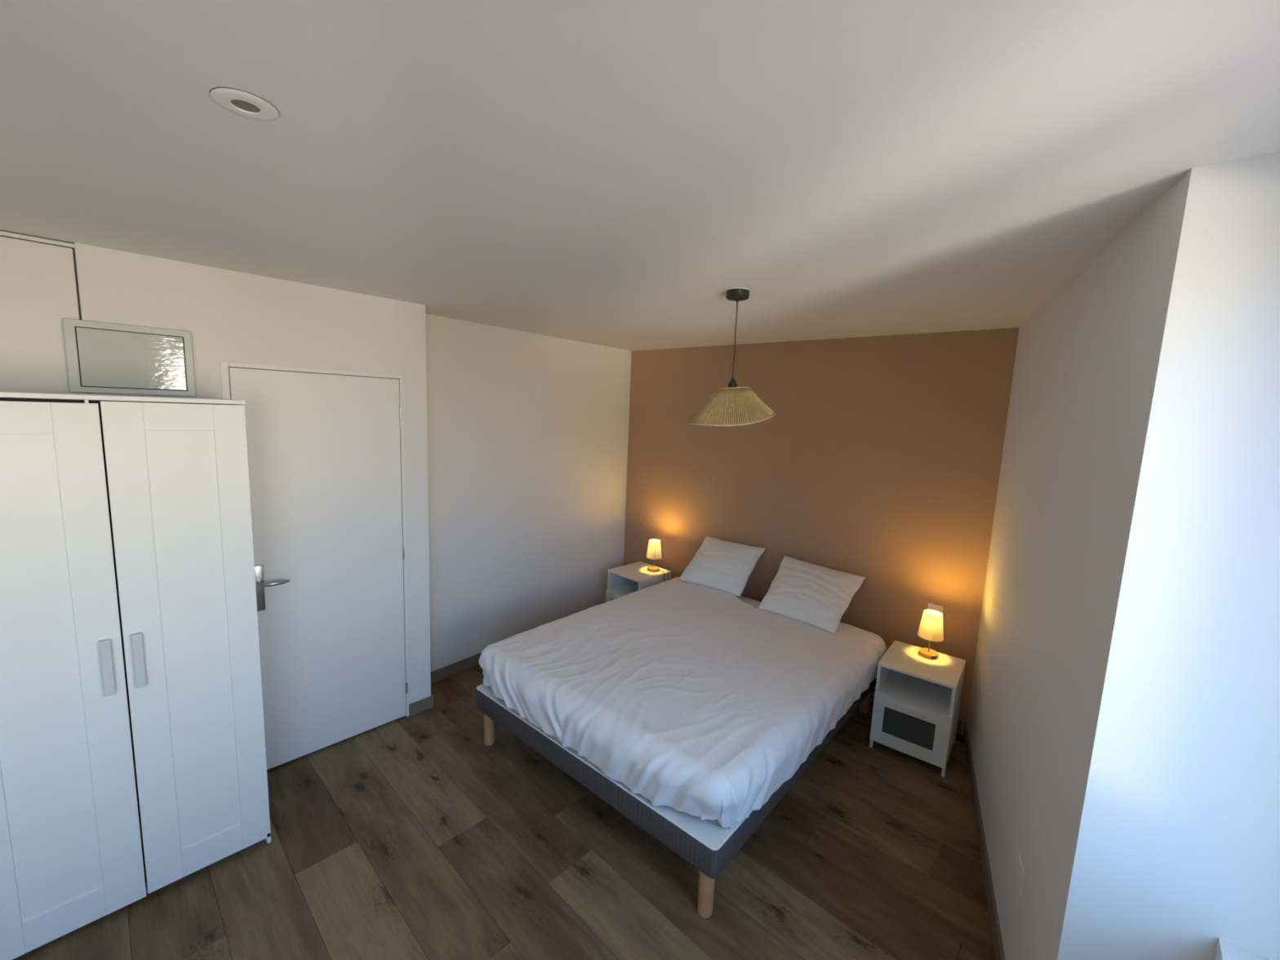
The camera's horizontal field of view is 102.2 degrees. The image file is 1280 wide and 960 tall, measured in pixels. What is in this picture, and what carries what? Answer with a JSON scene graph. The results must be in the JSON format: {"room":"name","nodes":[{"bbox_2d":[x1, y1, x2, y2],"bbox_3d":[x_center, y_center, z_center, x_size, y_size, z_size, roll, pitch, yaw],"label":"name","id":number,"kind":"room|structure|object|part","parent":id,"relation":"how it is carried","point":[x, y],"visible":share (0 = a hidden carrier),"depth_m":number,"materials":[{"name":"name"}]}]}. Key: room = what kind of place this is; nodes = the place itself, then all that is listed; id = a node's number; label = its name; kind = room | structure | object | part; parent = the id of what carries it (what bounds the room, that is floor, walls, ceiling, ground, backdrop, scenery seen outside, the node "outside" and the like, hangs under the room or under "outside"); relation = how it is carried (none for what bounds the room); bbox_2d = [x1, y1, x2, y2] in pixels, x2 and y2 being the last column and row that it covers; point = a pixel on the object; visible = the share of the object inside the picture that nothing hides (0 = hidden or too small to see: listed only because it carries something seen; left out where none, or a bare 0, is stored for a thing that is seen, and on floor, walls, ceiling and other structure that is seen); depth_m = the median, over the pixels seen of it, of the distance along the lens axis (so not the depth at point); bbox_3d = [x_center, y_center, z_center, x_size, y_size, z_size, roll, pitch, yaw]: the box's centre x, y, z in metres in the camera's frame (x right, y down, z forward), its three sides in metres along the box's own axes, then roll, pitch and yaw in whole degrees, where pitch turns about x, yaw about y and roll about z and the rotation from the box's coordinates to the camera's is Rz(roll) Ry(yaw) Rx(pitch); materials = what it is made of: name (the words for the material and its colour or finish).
{"room":"bedroom","nodes":[
{"label":"bedroom","id":0,"kind":"room"},
{"bbox_2d":[0,231,431,703],"bbox_3d":[-2.412,0.295,2.235,0.472,2.511,2.850,9,10,43],"label":"wall","id":1,"kind":"structure","parent":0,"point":[229,315],"depth_m":2.24,"materials":[{"name":"white paint"}]},
{"bbox_3d":[-2.743,0.377,1.613,0.039,2.448,1.484,9,10,43],"label":"hatch panel","id":2,"kind":"part","parent":1,"relation":"part of","materials":[{"name":"white paint"}]},
{"bbox_3d":[-2.079,-0.492,2.121,0.022,0.277,0.372,9,10,43],"label":"electrical panel","id":3,"kind":"part","parent":1,"relation":"part of","materials":[{"name":"white plastic"}]},
{"bbox_3d":[-2.075,-0.490,2.121,0.016,0.223,0.310,9,10,43],"label":"panel door","id":4,"kind":"part","parent":1,"relation":"part of","materials":[{"name":"grey glass"}]},
{"bbox_2d":[219,360,408,769],"bbox_3d":[-1.649,0.461,2.747,0.108,2.067,0.806,9,10,43],"label":"door","id":5,"kind":"structure","parent":1,"relation":"attached to","point":[326,451],"depth_m":2.74,"materials":[{"name":"white wood"}]},
{"bbox_3d":[-1.870,0.532,2.537,0.008,0.230,0.042,9,10,43],"label":"handle","id":6,"kind":"part","parent":5,"relation":"part of","materials":[{"name":"silver metal"}]},
{"bbox_3d":[-1.808,0.504,2.549,0.060,0.024,0.126,9,10,43],"label":"lever","id":7,"kind":"part","parent":5,"relation":"part of","materials":[{"name":"silver metal"}]},
{"bbox_2d":[408,693,433,716],"bbox_3d":[-1.463,1.396,3.321,0.277,0.078,0.151,9,10,43],"label":"baseboard","id":8,"kind":"structure","parent":1,"relation":"attached to","point":[425,704],"depth_m":3.23,"materials":[{"name":"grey wood"}]},
{"bbox_2d":[12,663,995,959],"bbox_3d":[-0.343,1.725,2.103,4.200,0.160,5.400,9,10,43],"label":"floor","id":9,"kind":"structure","parent":0,"point":[415,837],"depth_m":2.16,"materials":[{"name":"brown wood"}]},
{"bbox_2d":[0,391,271,959],"bbox_3d":[-2.008,0.631,2.002,0.528,1.900,0.784,9,10,43],"label":"wardrobe","id":10,"kind":"object","parent":9,"relation":"on","point":[133,752],"visible":1,"depth_m":1.83,"materials":[{"name":"white wood"}]},
{"bbox_3d":[-1.981,0.668,1.698,0.009,1.634,0.191,9,10,43],"label":"door panel","id":11,"kind":"part","parent":10,"relation":"part of","materials":[{"name":"white wood"}]},
{"bbox_3d":[-1.974,0.675,1.703,0.018,1.851,0.388,9,10,43],"label":"door","id":12,"kind":"part","parent":10,"relation":"part of","materials":[{"name":"white wood"}]},
{"bbox_3d":[-1.853,0.653,1.798,0.023,0.200,0.026,9,10,43],"label":"handle","id":13,"kind":"part","parent":10,"relation":"part of","materials":[{"name":"grey plastic"}]},
{"bbox_3d":[-1.978,-0.303,1.884,0.506,0.016,0.784,9,10,43],"label":"panel","id":14,"kind":"part","parent":10,"relation":"part of","materials":[{"name":"white wood"}]},
{"bbox_3d":[-1.799,0.647,1.855,0.023,0.200,0.026,9,10,43],"label":"handle","id":15,"kind":"part","parent":10,"relation":"part of","materials":[{"name":"grey plastic"}]},
{"bbox_3d":[-1.704,0.641,1.986,0.018,1.853,0.388,9,10,43],"label":"door","id":16,"kind":"part","parent":10,"relation":"part of","materials":[{"name":"white wood"}]},
{"bbox_3d":[-1.705,0.631,1.988,0.009,1.637,0.190,9,10,43],"label":"door panel","id":17,"kind":"part","parent":10,"relation":"part of","materials":[{"name":"white wood"}]},
{"bbox_2d":[605,561,671,602],"bbox_3d":[-0.022,1.060,4.566,0.392,0.530,0.444,10,11,43],"label":"nightstand","id":18,"kind":"object","parent":9,"relation":"on","point":[625,580],"visible":0.29,"depth_m":4.53,"materials":[{"name":"white wood"}]},
{"bbox_3d":[-0.160,1.133,4.436,0.388,0.292,0.015,10,11,43],"label":"drawer","id":19,"kind":"part","parent":18,"relation":"part of","materials":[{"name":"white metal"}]},
{"bbox_3d":[-0.144,1.044,4.709,0.016,0.514,0.408,10,11,43],"label":"panel","id":20,"kind":"part","parent":18,"relation":"part of","materials":[{"name":"white wood"}]},
{"bbox_2d":[608,581,638,595],"bbox_3d":[-0.008,0.977,4.567,0.358,0.014,0.396,10,11,43],"label":"shelf","id":21,"kind":"object","parent":18,"relation":"attached to","point":[625,588],"depth_m":4.57,"materials":[{"name":"white wood"}]},
{"bbox_3d":[0.000,0.804,4.544,0.392,0.016,0.411,10,11,43],"label":"panel","id":22,"kind":"part","parent":18,"relation":"part of","materials":[{"name":"white wood"}]},
{"bbox_3d":[0.124,1.089,4.452,0.016,0.514,0.408,10,11,43],"label":"panel","id":23,"kind":"part","parent":18,"relation":"part of","materials":[{"name":"white wood"}]},
{"bbox_2d":[646,538,664,578],"bbox_3d":[0.149,0.696,4.541,0.194,0.329,0.138,5,8,22],"label":"table lamp","id":24,"kind":"object","parent":18,"relation":"on","point":[654,550],"visible":1,"depth_m":4.50,"materials":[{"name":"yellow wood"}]},
{"bbox_3d":[0.127,0.606,4.539,0.136,0.150,0.136,9,10,43],"label":"lamp shade","id":25,"kind":"part","parent":24,"relation":"part of","materials":[{"name":"fabric"}]},
{"bbox_2d":[475,678,876,918],"bbox_3d":[0.319,1.356,3.177,1.601,0.340,2.001,9,10,40],"label":"bed","id":26,"kind":"object","parent":9,"relation":"on","point":[708,846],"visible":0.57,"depth_m":2.17,"materials":[{"name":"grey fabric"}]},
{"bbox_3d":[-0.859,1.405,2.949,0.063,0.208,0.063,9,10,40],"label":"leg","id":27,"kind":"part","parent":26,"relation":"part of","materials":[{"name":"brown wood"}]},
{"bbox_3d":[0.257,1.578,1.998,0.063,0.208,0.063,9,10,40],"label":"leg","id":28,"kind":"part","parent":26,"relation":"part of","materials":[{"name":"brown wood"}]},
{"bbox_2d":[709,595,761,827],"bbox_3d":[0.360,1.076,3.174,1.576,0.218,1.890,9,10,40],"label":"mattress","id":29,"kind":"object","parent":26,"relation":"on","point":[753,602],"visible":0.02,"depth_m":3.81,"materials":[{"name":"white fabric"}]},
{"bbox_2d":[478,577,888,829],"bbox_3d":[0.310,1.080,3.120,1.721,0.305,2.003,9,10,40],"label":"duvet","id":30,"kind":"object","parent":29,"relation":"on","point":[702,701],"visible":0.99,"depth_m":2.57,"materials":[{"name":"white fabric"}]},
{"bbox_2d":[678,536,765,596],"bbox_3d":[0.633,0.665,4.067,0.563,0.321,0.374,9,10,43],"label":"pillow","id":31,"kind":"object","parent":30,"relation":"on","point":[718,564],"visible":1,"depth_m":3.98,"materials":[{"name":"white fabric"}]},
{"bbox_2d":[758,555,866,633],"bbox_3d":[1.152,0.769,3.547,0.601,0.305,0.429,9,10,43],"label":"pillow","id":32,"kind":"object","parent":30,"relation":"on","point":[818,596],"visible":1,"depth_m":3.45,"materials":[{"name":"white fabric"}]},
{"bbox_3d":[1.492,1.437,3.422,0.063,0.208,0.063,9,10,40],"label":"leg","id":33,"kind":"part","parent":26,"relation":"part of","materials":[{"name":"brown wood"}]},
{"bbox_2d":[869,640,965,777],"bbox_3d":[1.640,1.330,3.058,0.392,0.530,0.444,8,10,38],"label":"nightstand","id":34,"kind":"object","parent":9,"relation":"on","point":[917,706],"visible":1,"depth_m":2.94,"materials":[{"name":"white wood"}]},
{"bbox_3d":[1.504,1.315,3.187,0.016,0.514,0.408,8,10,38],"label":"panel","id":35,"kind":"part","parent":34,"relation":"part of","materials":[{"name":"white wood"}]},
{"bbox_3d":[1.515,1.398,2.917,0.261,0.158,0.011,8,10,38],"label":"drawer panel","id":36,"kind":"part","parent":34,"relation":"part of","materials":[{"name":"grey"}]},
{"bbox_3d":[1.507,1.296,2.889,0.154,0.031,0.020,8,10,38],"label":"handle","id":37,"kind":"part","parent":34,"relation":"part of","materials":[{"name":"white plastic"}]},
{"bbox_3d":[1.517,1.405,2.914,0.388,0.292,0.015,8,10,38],"label":"drawer","id":38,"kind":"part","parent":34,"relation":"part of","materials":[{"name":"white wood"}]},
{"bbox_2d":[878,670,952,716],"bbox_3d":[1.653,1.247,3.059,0.358,0.014,0.396,8,10,38],"label":"shelf","id":39,"kind":"object","parent":34,"relation":"attached to","point":[904,690],"depth_m":3.00,"materials":[{"name":"white wood"}]},
{"bbox_3d":[1.661,1.074,3.037,0.392,0.016,0.411,8,10,38],"label":"panel","id":40,"kind":"part","parent":34,"relation":"part of","materials":[{"name":"white wood"}]},
{"bbox_2d":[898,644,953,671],"bbox_3d":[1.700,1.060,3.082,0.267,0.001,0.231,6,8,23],"label":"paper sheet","id":41,"kind":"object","parent":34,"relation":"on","point":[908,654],"visible":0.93,"depth_m":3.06,"materials":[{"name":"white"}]},
{"bbox_2d":[917,609,943,659],"bbox_3d":[1.753,0.962,3.115,0.138,0.349,0.178,9,10,43],"label":"table lamp","id":42,"kind":"object","parent":41,"relation":"on","point":[931,628],"visible":1,"depth_m":3.06,"materials":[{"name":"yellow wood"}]},
{"bbox_3d":[1.744,0.866,3.087,0.136,0.150,0.136,9,10,43],"label":"lamp shade","id":43,"kind":"part","parent":42,"relation":"part of","materials":[{"name":"fabric"}]},
{"bbox_3d":[1.797,1.357,2.959,0.016,0.514,0.408,8,10,38],"label":"panel","id":44,"kind":"part","parent":34,"relation":"part of","materials":[{"name":"white wood"}]},
{"bbox_2d":[425,313,631,671],"bbox_3d":[-0.876,0.100,4.152,0.300,2.511,2.260,9,10,43],"label":"wall","id":45,"kind":"structure","parent":0,"point":[527,433],"depth_m":3.96,"materials":[{"name":"white paint"}]},
{"bbox_2d":[430,652,481,683],"bbox_3d":[-0.849,1.290,4.301,0.012,0.078,2.158,8,10,38],"label":"baseboard","id":46,"kind":"structure","parent":45,"relation":"attached to","point":[440,673],"depth_m":3.70,"materials":[{"name":"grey wood"}]},
{"bbox_2d":[0,0,1279,351],"bbox_3d":[-0.237,-0.875,1.754,4.200,0.150,5.400,9,10,43],"label":"ceiling","id":47,"kind":"structure","parent":0,"point":[600,172],"depth_m":1.07,"materials":[{"name":"paint"}]},
{"bbox_2d":[208,87,279,120],"bbox_3d":[-0.754,-0.715,0.988,0.107,0.005,0.107,9,10,43],"label":"recessed light","id":48,"kind":"object","parent":47,"relation":"in","point":[242,103],"visible":1,"depth_m":0.98,"materials":[{"name":"white plastic"}]},
{"bbox_2d":[684,287,775,426],"bbox_3d":[0.436,-0.547,2.346,0.404,0.603,0.405,9,10,43],"label":"pendant lamp","id":49,"kind":"object","parent":47,"relation":"hanging from","point":[717,397],"visible":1,"depth_m":2.27,"materials":[{"name":"beige wicker"}]},
{"bbox_2d":[728,377,737,390],"bbox_3d":[0.423,-0.437,2.363,0.039,0.054,0.039,9,10,43],"label":"socket","id":50,"kind":"object","parent":49,"relation":"attached to","point":[732,383],"depth_m":2.35,"materials":[{"name":"black metal"}]},
{"bbox_3d":[0.430,-0.628,2.336,0.007,0.345,0.009,9,10,43],"label":"cord","id":51,"kind":"part","parent":49,"relation":"part of","materials":[{"name":"black plastic"}]},
{"bbox_3d":[0.437,-0.844,2.305,0.108,0.003,0.108,9,10,43],"label":"mounting plate","id":52,"kind":"part","parent":49,"relation":"part of","materials":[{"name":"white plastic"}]},
{"bbox_2d":[623,327,1019,734],"bbox_3d":[1.029,0.180,4.139,3.064,2.511,0.354,9,10,43],"label":"wall","id":53,"kind":"structure","parent":0,"point":[878,459],"depth_m":3.58,"materials":[{"name":"beige paint"}]},
{"bbox_2d":[870,688,962,733],"bbox_3d":[0.921,1.378,4.183,2.914,0.078,0.012,9,10,41],"label":"baseboard","id":54,"kind":"structure","parent":53,"relation":"attached to","point":[873,691],"depth_m":3.25,"materials":[{"name":"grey wood"}]},
{"bbox_2d":[927,602,943,613],"bbox_3d":[1.877,0.834,3.286,0.086,0.086,0.012,9,10,40],"label":"wall socket","id":55,"kind":"object","parent":53,"relation":"attached to","point":[931,606],"visible":0.49,"depth_m":3.28,"materials":[{"name":"white plastic"}]},
{"bbox_2d":[966,152,1279,959],"bbox_3d":[1.897,0.497,2.038,1.156,2.511,2.248,9,10,43],"label":"wall","id":56,"kind":"structure","parent":0,"point":[1123,718],"depth_m":1.20,"materials":[{"name":"white paint"}]},
{"bbox_2d":[962,723,1005,959],"bbox_3d":[1.536,1.654,2.312,0.012,0.078,2.066,6,9,28],"label":"baseboard","id":57,"kind":"structure","parent":56,"relation":"attached to","point":[992,906],"depth_m":2.24,"materials":[{"name":"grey wood"}]},
{"bbox_2d":[1014,853,1025,896],"bbox_3d":[1.267,1.317,1.724,0.010,0.080,0.090,6,9,27],"label":"wall outlet","id":58,"kind":"object","parent":56,"relation":"attached to","point":[1020,873],"visible":1,"depth_m":1.71,"materials":[{"name":"white paint"}]},
{"bbox_2d":[1213,937,1269,959],"bbox_3d":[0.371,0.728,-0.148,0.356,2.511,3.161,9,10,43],"label":"window sill","id":59,"kind":"structure","parent":56,"relation":"in","point":[1225,950],"depth_m":1.12,"materials":[{"name":"white paint"}]}
]}

